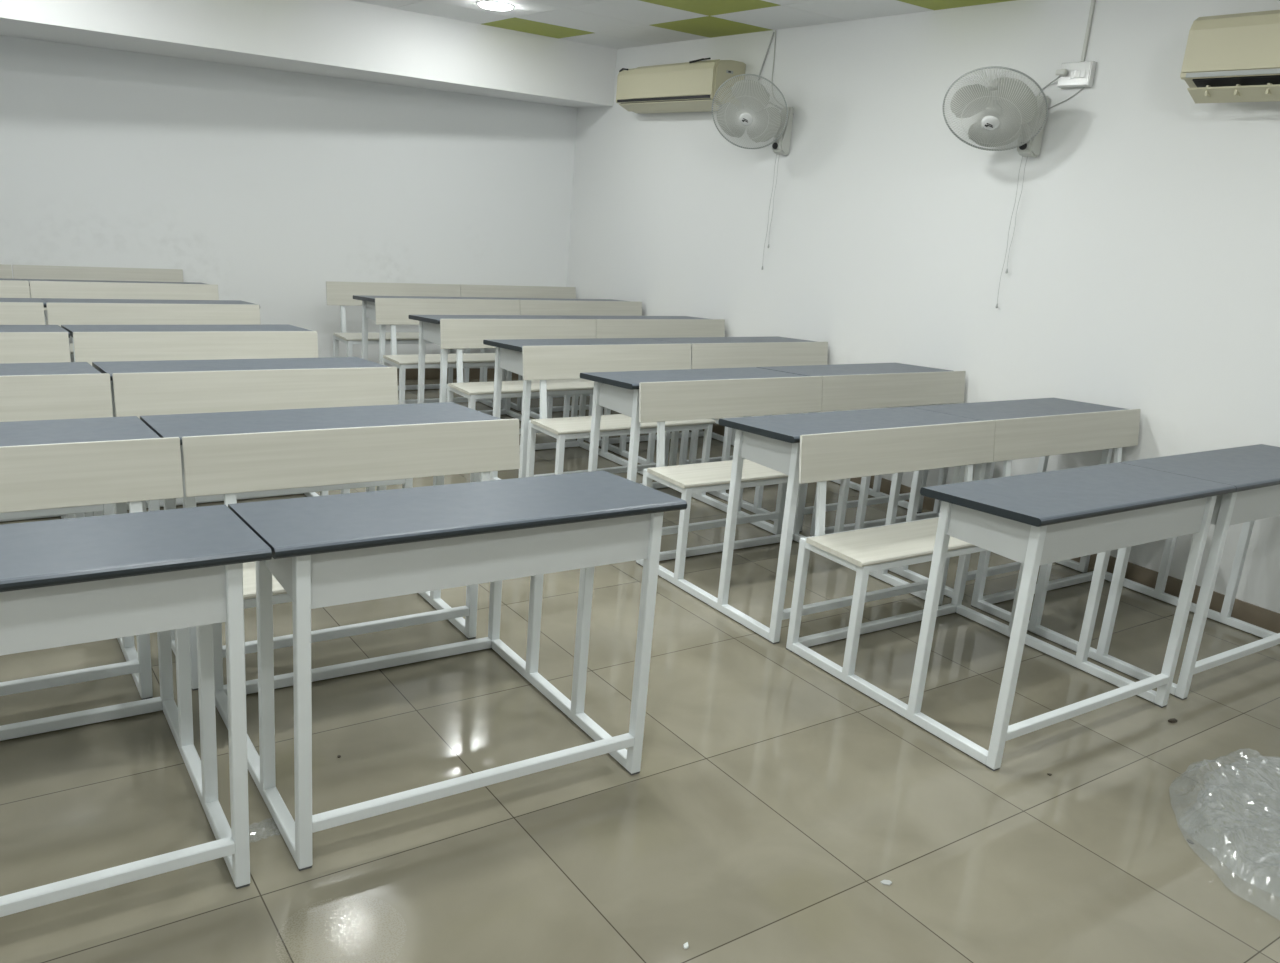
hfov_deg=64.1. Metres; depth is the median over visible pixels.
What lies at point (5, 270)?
desk
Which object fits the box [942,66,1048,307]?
wall fan
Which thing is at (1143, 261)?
wall
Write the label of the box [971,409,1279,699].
desk
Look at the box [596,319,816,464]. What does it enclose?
desk
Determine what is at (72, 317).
desk
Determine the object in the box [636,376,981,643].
desk
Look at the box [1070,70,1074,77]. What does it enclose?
switch
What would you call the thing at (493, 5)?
recessed light
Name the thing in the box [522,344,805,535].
desk
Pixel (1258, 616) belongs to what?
baseboard
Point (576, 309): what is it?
desk
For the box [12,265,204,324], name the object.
desk
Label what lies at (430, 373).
baseboard
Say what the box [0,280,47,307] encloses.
desk
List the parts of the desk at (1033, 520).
seat leg, post, seat leg, rail, floor rail, seat, seat frame, backrest, desk leg, seat leg, post, panel, seat leg, desk leg, floor rail, desk leg, panel, desk leg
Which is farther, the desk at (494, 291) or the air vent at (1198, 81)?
the desk at (494, 291)
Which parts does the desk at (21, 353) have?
rail, backrest, seat leg, desk leg, desk leg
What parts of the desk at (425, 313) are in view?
post, seat leg, desk leg, panel, seat, seat frame, desk leg, backrest, rail, seat leg, floor rail, desk leg, desk leg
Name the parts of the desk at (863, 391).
seat leg, seat leg, rail, floor rail, backrest, desk leg, seat leg, desk leg, seat leg, floor rail, desk leg, desk leg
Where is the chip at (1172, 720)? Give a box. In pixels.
[1168,718,1176,722]
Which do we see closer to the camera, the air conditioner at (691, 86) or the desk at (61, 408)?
the desk at (61, 408)
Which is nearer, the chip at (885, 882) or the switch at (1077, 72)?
the chip at (885, 882)
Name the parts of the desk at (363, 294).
seat leg, post, seat leg, desk leg, panel, seat, desk leg, seat frame, backrest, rail, seat leg, seat leg, desk leg, floor rail, desk leg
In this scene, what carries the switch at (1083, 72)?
attached to the switch box
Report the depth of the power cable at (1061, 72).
4.58 m
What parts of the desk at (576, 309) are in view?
floor rail, desk leg, rail, backrest, desk leg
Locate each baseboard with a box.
[397,368,517,379]
[703,423,1279,633]
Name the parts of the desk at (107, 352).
desk leg, backrest, rail, floor rail, seat leg, desk leg, desk leg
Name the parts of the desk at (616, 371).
seat leg, post, seat leg, desk leg, backrest, panel, seat frame, seat, desk leg, rail, seat leg, seat leg, floor rail, desk leg, desk leg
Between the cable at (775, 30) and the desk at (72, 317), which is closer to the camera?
the desk at (72, 317)
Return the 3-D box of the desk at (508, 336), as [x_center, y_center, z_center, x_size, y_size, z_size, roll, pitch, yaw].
[-0.444,-0.433,5.544,0.994,0.771,0.933,-6,19,-35]
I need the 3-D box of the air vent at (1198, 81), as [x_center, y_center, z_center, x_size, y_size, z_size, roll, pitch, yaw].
[2.461,-1.417,3.602,0.084,0.038,1.000,-6,19,-35]
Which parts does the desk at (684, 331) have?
seat leg, floor rail, desk leg, rail, backrest, desk leg, floor rail, seat leg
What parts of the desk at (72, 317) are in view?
backrest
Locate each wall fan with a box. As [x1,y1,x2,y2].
[712,74,793,269]
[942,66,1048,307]
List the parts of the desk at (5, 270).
backrest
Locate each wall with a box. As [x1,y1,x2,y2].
[0,35,576,367]
[567,0,1279,612]
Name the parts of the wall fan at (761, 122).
blade, blade, blade, pull cord, pull cord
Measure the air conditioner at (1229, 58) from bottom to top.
0.313 m
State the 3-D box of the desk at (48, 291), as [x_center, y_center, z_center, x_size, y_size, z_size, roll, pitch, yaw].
[-2.758,-0.670,5.708,0.994,0.771,0.933,-6,19,-35]
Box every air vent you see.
[621,99,711,103]
[1192,75,1279,87]
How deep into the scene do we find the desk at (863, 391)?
4.69 m
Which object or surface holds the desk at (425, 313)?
on the floor
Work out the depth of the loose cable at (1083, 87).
4.62 m
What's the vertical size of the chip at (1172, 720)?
0.008 m
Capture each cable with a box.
[758,32,793,114]
[771,30,784,106]
[1039,69,1067,95]
[1048,87,1084,109]
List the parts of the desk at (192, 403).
seat leg, seat leg, desk leg, floor rail, desk leg, backrest, seat frame, seat leg, seat leg, desk leg, floor rail, desk leg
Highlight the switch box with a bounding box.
[1058,61,1096,87]
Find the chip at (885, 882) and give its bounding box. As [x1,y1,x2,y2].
[880,880,891,884]
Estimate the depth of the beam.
6.38 m
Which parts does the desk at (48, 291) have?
seat, backrest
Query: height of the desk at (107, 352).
0.771 m
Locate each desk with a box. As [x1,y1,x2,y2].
[0,264,23,280]
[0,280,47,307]
[0,302,69,337]
[0,332,101,521]
[0,373,159,699]
[0,437,271,916]
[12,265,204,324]
[29,281,257,360]
[46,303,311,361]
[73,331,387,513]
[112,367,500,690]
[182,419,686,870]
[326,281,507,408]
[375,298,580,440]
[440,319,681,480]
[460,284,622,411]
[520,300,706,442]
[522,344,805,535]
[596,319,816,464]
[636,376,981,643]
[688,342,951,531]
[786,420,1235,770]
[810,371,1127,599]
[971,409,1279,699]
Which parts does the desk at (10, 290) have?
backrest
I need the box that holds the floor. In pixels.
[0,379,1279,962]
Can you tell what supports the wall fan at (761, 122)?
attached to the wall at (1143, 261)
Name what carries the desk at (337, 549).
on the floor
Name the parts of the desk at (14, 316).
backrest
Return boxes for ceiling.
[352,0,1013,48]
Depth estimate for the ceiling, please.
6.00 m
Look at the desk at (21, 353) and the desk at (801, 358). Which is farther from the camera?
the desk at (801, 358)
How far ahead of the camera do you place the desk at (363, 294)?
7.06 m
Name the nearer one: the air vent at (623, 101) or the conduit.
the conduit
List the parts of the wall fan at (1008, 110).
blade, blade, pull cord, pull cord, blade, speed knob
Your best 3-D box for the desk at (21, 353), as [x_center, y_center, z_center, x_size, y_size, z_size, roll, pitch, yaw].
[-2.506,-0.075,3.618,0.994,0.771,0.933,-6,19,-34]
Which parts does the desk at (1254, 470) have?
seat leg, post, rail, seat leg, backrest, floor rail, desk leg, post, seat leg, floor rail, desk leg, panel, desk leg, panel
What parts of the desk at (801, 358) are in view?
seat leg, seat leg, floor rail, backrest, desk leg, seat, desk leg, floor rail, desk leg, desk leg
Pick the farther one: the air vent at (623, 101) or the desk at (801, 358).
the air vent at (623, 101)
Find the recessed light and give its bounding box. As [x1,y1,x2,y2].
[476,1,514,9]
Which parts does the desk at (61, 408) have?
seat frame, backrest, seat leg, seat leg, desk leg, floor rail, desk leg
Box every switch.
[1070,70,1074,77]
[1075,70,1080,77]
[1081,70,1085,77]
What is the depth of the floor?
2.62 m
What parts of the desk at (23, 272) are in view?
backrest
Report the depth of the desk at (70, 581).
2.05 m
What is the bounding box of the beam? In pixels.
[0,0,616,107]
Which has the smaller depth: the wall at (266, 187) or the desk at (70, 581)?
the desk at (70, 581)
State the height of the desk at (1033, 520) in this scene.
0.771 m
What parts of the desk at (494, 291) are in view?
seat leg, floor rail, backrest, desk leg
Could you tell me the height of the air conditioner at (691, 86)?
0.292 m
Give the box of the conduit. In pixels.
[1081,0,1095,61]
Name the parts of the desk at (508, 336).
seat leg, post, seat leg, desk leg, panel, backrest, seat, seat frame, desk leg, rail, seat leg, seat leg, floor rail, desk leg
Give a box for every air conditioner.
[616,58,745,113]
[1180,10,1279,102]
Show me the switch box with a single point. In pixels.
(1080, 74)
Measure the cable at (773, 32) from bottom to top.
0.476 m
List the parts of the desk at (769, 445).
seat leg, post, seat leg, floor rail, seat frame, seat, rail, desk leg, backrest, panel, desk leg, seat leg, seat leg, floor rail, desk leg, desk leg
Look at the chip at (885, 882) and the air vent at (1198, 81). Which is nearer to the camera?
the chip at (885, 882)
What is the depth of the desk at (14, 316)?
4.83 m
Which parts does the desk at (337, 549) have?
seat leg, post, seat leg, floor rail, seat, desk leg, seat frame, panel, desk leg, backrest, rail, panel, post, seat leg, seat leg, floor rail, desk leg, desk leg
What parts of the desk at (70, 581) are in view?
rail, backrest, panel, post, seat leg, seat leg, floor rail, desk leg, desk leg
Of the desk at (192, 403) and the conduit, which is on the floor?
the desk at (192, 403)

